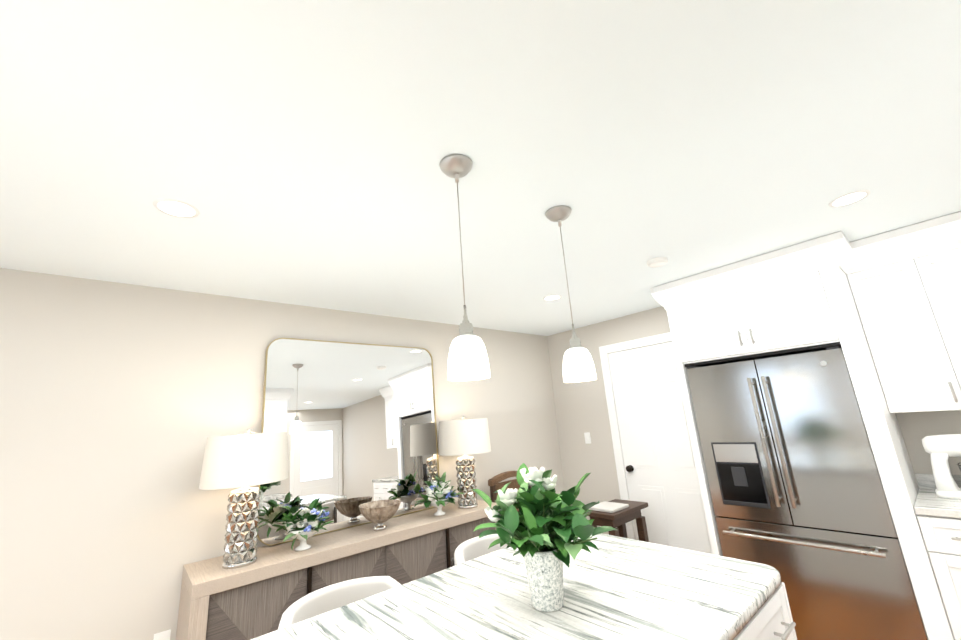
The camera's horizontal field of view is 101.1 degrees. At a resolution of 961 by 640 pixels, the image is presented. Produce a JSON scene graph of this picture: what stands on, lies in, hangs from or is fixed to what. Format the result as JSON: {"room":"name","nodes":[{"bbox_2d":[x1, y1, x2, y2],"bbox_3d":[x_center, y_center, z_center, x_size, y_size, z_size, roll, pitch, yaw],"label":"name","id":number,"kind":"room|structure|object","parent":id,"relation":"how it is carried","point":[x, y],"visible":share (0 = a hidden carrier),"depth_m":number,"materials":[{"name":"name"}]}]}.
{"room":"kitchen","nodes":[
{"label":"kitchen","id":0,"kind":"room"},
{"bbox_2d":[0,268,564,639],"bbox_3d":[-1.629,1.045,2.514,6.800,2.450,0.120,8,-19,-40],"label":"wall","id":1,"kind":"structure","parent":0,"point":[120,403],"depth_m":2.24,"materials":[{"name":"beige paint"}]},
{"bbox_2d":[153,629,170,639],"bbox_3d":[-1.711,1.694,2.122,0.071,0.048,0.043,8,-19,-40],"label":"electrical outlet plate","id":2,"kind":"object","parent":1,"relation":"attached to","point":[164,635],"visible":1,"depth_m":2.11,"materials":[{"name":"white plastic"}]},
{"bbox_2d":[257,338,439,545],"bbox_3d":[-0.924,0.840,3.054,1.380,1.347,0.079,8,-19,-40],"label":"mirror","id":3,"kind":"object","parent":1,"relation":"attached to","point":[356,422],"visible":0.75,"depth_m":2.98,"materials":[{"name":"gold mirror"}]},
{"bbox_2d":[0,0,960,335],"bbox_3d":[0.421,-0.929,0.408,6.800,0.060,6.740,8,-19,-40],"label":"ceiling","id":4,"kind":"structure","parent":0,"point":[294,152],"depth_m":1.38,"materials":[{"name":"white paint"}]},
{"bbox_2d":[153,198,199,217],"bbox_3d":[-1.266,-0.463,1.649,0.155,0.003,0.155,-17,-19,41],"label":"recessed light","id":5,"kind":"object","parent":4,"relation":"in","point":[178,208],"depth_m":1.64,"materials":[{"name":"white"}]},
{"bbox_2d":[439,154,489,380],"bbox_3d":[-0.065,-0.197,1.394,0.140,0.805,0.140,8,-19,-40],"label":"pendant light","id":6,"kind":"object","parent":4,"relation":"hanging from","point":[468,358],"visible":1,"depth_m":1.28,"materials":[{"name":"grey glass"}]},
{"bbox_2d":[543,295,561,300],"bbox_3d":[0.596,-0.184,3.279,0.155,0.003,0.155,-6,-14,9],"label":"recessed light","id":7,"kind":"object","parent":4,"relation":"in","point":[551,297],"depth_m":3.27,"materials":[{"name":"white"}]},
{"bbox_2d":[545,205,596,382],"bbox_3d":[0.401,-0.128,1.798,0.140,0.805,0.140,8,-19,-40],"label":"pendant light","id":8,"kind":"object","parent":4,"relation":"hanging from","point":[578,364],"visible":1,"depth_m":1.69,"materials":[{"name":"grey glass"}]},
{"bbox_2d":[647,257,667,267],"bbox_3d":[1.170,-0.379,2.613,0.130,0.030,0.130,8,-19,-40],"label":"smoke detector","id":9,"kind":"object","parent":4,"relation":"attached to","point":[656,262],"visible":1,"depth_m":2.58,"materials":[{"name":"white plastic"}]},
{"bbox_2d":[829,190,869,206],"bbox_3d":[1.835,-0.602,1.969,0.155,0.003,0.155,-17,-19,41],"label":"recessed light","id":10,"kind":"object","parent":4,"relation":"in","point":[851,197],"depth_m":1.96,"materials":[{"name":"white"}]},
{"bbox_2d":[547,306,960,539],"bbox_3d":[3.087,0.631,2.195,0.120,2.450,6.620,8,-19,-40],"label":"wall","id":11,"kind":"structure","parent":0,"point":[581,408],"depth_m":4.20,"materials":[{"name":"beige paint"}]},
{"bbox_2d":[584,432,590,443],"bbox_3d":[1.158,1.277,4.276,0.012,0.116,0.072,8,-19,-40],"label":"switch plate","id":12,"kind":"object","parent":11,"relation":"attached to","point":[587,438],"visible":1,"depth_m":4.27,"materials":[{"name":"white plastic"}]},
{"bbox_2d":[599,332,712,553],"bbox_3d":[1.684,1.235,3.651,0.020,2.185,1.000,8,-19,-40],"label":"door","id":13,"kind":"structure","parent":11,"relation":"attached to","point":[646,407],"depth_m":3.72,"materials":[{"name":"white wood"}]},
{"bbox_2d":[626,465,633,471],"bbox_3d":[1.449,1.448,3.849,0.060,0.060,0.060,8,-19,-40],"label":"handle","id":14,"kind":"object","parent":13,"relation":"attached to","point":[629,468],"visible":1,"depth_m":3.84,"materials":[{"name":"brown metal"}]},
{"bbox_2d":[650,211,960,426],"bbox_3d":[2.352,0.055,2.528,0.688,1.068,2.106,8,-19,-40],"label":"upper cabinets","id":15,"kind":"object","parent":11,"relation":"attached to","point":[883,311],"depth_m":2.42,"materials":[{"name":"white wood"}]},
{"bbox_3d":[0.593,1.499,-0.205,6.800,0.060,6.740,8,-19,-40],"label":"floor","id":16,"kind":"structure","parent":0,"visible":0},
{"bbox_2d":[176,500,496,639],"bbox_3d":[-0.722,1.851,2.644,2.080,0.830,0.450,8,-19,-40],"label":"sideboard","id":17,"kind":"object","parent":16,"relation":"on","point":[265,591],"visible":0.4,"depth_m":2.30,"materials":[{"name":"brown wood"}]},
{"bbox_2d":[199,428,287,568],"bbox_3d":[-1.359,0.999,2.279,0.444,0.725,0.444,8,-19,-40],"label":"lamp","id":18,"kind":"object","parent":17,"relation":"on","point":[245,462],"visible":1,"depth_m":2.17,"materials":[{"name":"white fabric"}]},
{"bbox_2d":[272,498,333,550],"bbox_3d":[-1.054,1.234,2.397,0.377,0.288,0.291,8,-19,-40],"label":"flowers","id":19,"kind":"object","parent":17,"relation":"on","point":[302,525],"visible":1,"depth_m":2.37,"materials":[{"name":"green plant"}]},
{"bbox_2d":[358,499,400,530],"bbox_3d":[-0.698,1.362,2.744,0.290,0.160,0.290,8,-19,-40],"label":"decorative bowl","id":20,"kind":"object","parent":17,"relation":"on","point":[379,513],"visible":1,"depth_m":2.69,"materials":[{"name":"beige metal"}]},
{"bbox_2d":[414,472,463,515],"bbox_3d":[-0.310,1.332,3.018,0.366,0.298,0.304,8,-19,-40],"label":"flowers","id":21,"kind":"object","parent":17,"relation":"on","point":[441,496],"visible":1,"depth_m":3.00,"materials":[{"name":"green plant"}]},
{"bbox_2d":[439,416,490,508],"bbox_3d":[-0.127,1.174,3.316,0.444,0.725,0.444,8,-19,-40],"label":"lamp","id":22,"kind":"object","parent":17,"relation":"on","point":[465,438],"visible":0.98,"depth_m":3.20,"materials":[{"name":"white fabric"}]},
{"bbox_2d":[278,576,400,629],"bbox_3d":[-0.424,1.450,1.310,0.488,0.917,0.462,8,-19,-40],"label":"stool","id":23,"kind":"object","parent":16,"relation":"on","point":[326,599],"visible":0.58,"depth_m":1.55,"materials":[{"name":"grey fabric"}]},
{"bbox_2d":[451,534,510,566],"bbox_3d":[0.141,1.537,1.811,0.488,0.917,0.462,8,-19,-40],"label":"stool","id":24,"kind":"object","parent":16,"relation":"on","point":[470,549],"visible":0.12,"depth_m":2.03,"materials":[{"name":"grey fabric"}]},
{"bbox_2d":[488,471,530,511],"bbox_3d":[0.447,1.878,3.468,0.520,1.020,0.475,8,-19,-40],"label":"wicker chair","id":25,"kind":"object","parent":16,"relation":"on","point":[495,483],"visible":0.23,"depth_m":3.63,"materials":[{"name":"brown wood"}]},
{"bbox_2d":[588,499,648,541],"bbox_3d":[1.178,1.948,3.314,0.550,0.710,0.320,8,-19,-40],"label":"table","id":26,"kind":"object","parent":16,"relation":"on","point":[622,517],"visible":0.44,"depth_m":3.31,"materials":[{"name":"brown wood"}]},
{"bbox_2d":[589,501,628,512],"bbox_3d":[1.081,1.581,3.343,0.260,0.024,0.240,8,-19,-40],"label":"folded cloth","id":27,"kind":"object","parent":26,"relation":"on","point":[609,507],"visible":0.81,"depth_m":3.30,"materials":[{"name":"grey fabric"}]},
{"bbox_2d":[734,582,796,639],"bbox_3d":[0.407,1.359,1.110,1.306,0.878,0.704,8,-19,-40],"label":"kitchen island","id":28,"kind":"object","parent":16,"relation":"on","point":[771,619],"visible":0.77,"depth_m":1.27,"materials":[{"name":"white wood"}]},
{"bbox_2d":[251,533,781,639],"bbox_3d":[0.174,0.940,1.278,1.580,0.040,0.995,8,-19,-40],"label":"island countertop","id":29,"kind":"structure","parent":28,"relation":"on","point":[617,588],"depth_m":1.28,"materials":[{"name":"stone"}]},
{"bbox_2d":[472,463,616,611],"bbox_3d":[0.184,0.703,1.302,0.510,0.427,0.478,8,-19,-40],"label":"potted plant","id":30,"kind":"object","parent":29,"relation":"on","point":[543,527],"visible":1,"depth_m":1.26,"materials":[{"name":"green plant"}]},
{"bbox_2d":[686,346,927,639],"bbox_3d":[2.117,1.152,2.640,0.647,1.792,0.908,8,-19,-40],"label":"fridge","id":31,"kind":"object","parent":16,"relation":"on","point":[798,498],"visible":0.9,"depth_m":2.40,"materials":[{"name":"grey metal"}]},
{"bbox_2d":[910,495,960,639],"bbox_3d":[2.745,1.396,1.906,0.597,0.875,0.668,8,-19,-40],"label":"base cabinet","id":32,"kind":"object","parent":16,"relation":"on","point":[940,537],"depth_m":1.97,"materials":[{"name":"white wood"}]},
{"bbox_2d":[914,473,960,517],"bbox_3d":[2.796,0.879,1.926,0.606,0.123,0.938,8,-19,-40],"label":"countertop","id":33,"kind":"structure","parent":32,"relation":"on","point":[928,502],"depth_m":2.12,"materials":[{"name":"stone"}]},
{"bbox_2d":[922,434,960,498],"bbox_3d":[2.689,0.804,2.187,0.186,0.333,0.299,8,-19,-40],"label":"mixer","id":34,"kind":"object","parent":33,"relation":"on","point":[940,449],"visible":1,"depth_m":2.22,"materials":[{"name":"white plastic"}]}
]}

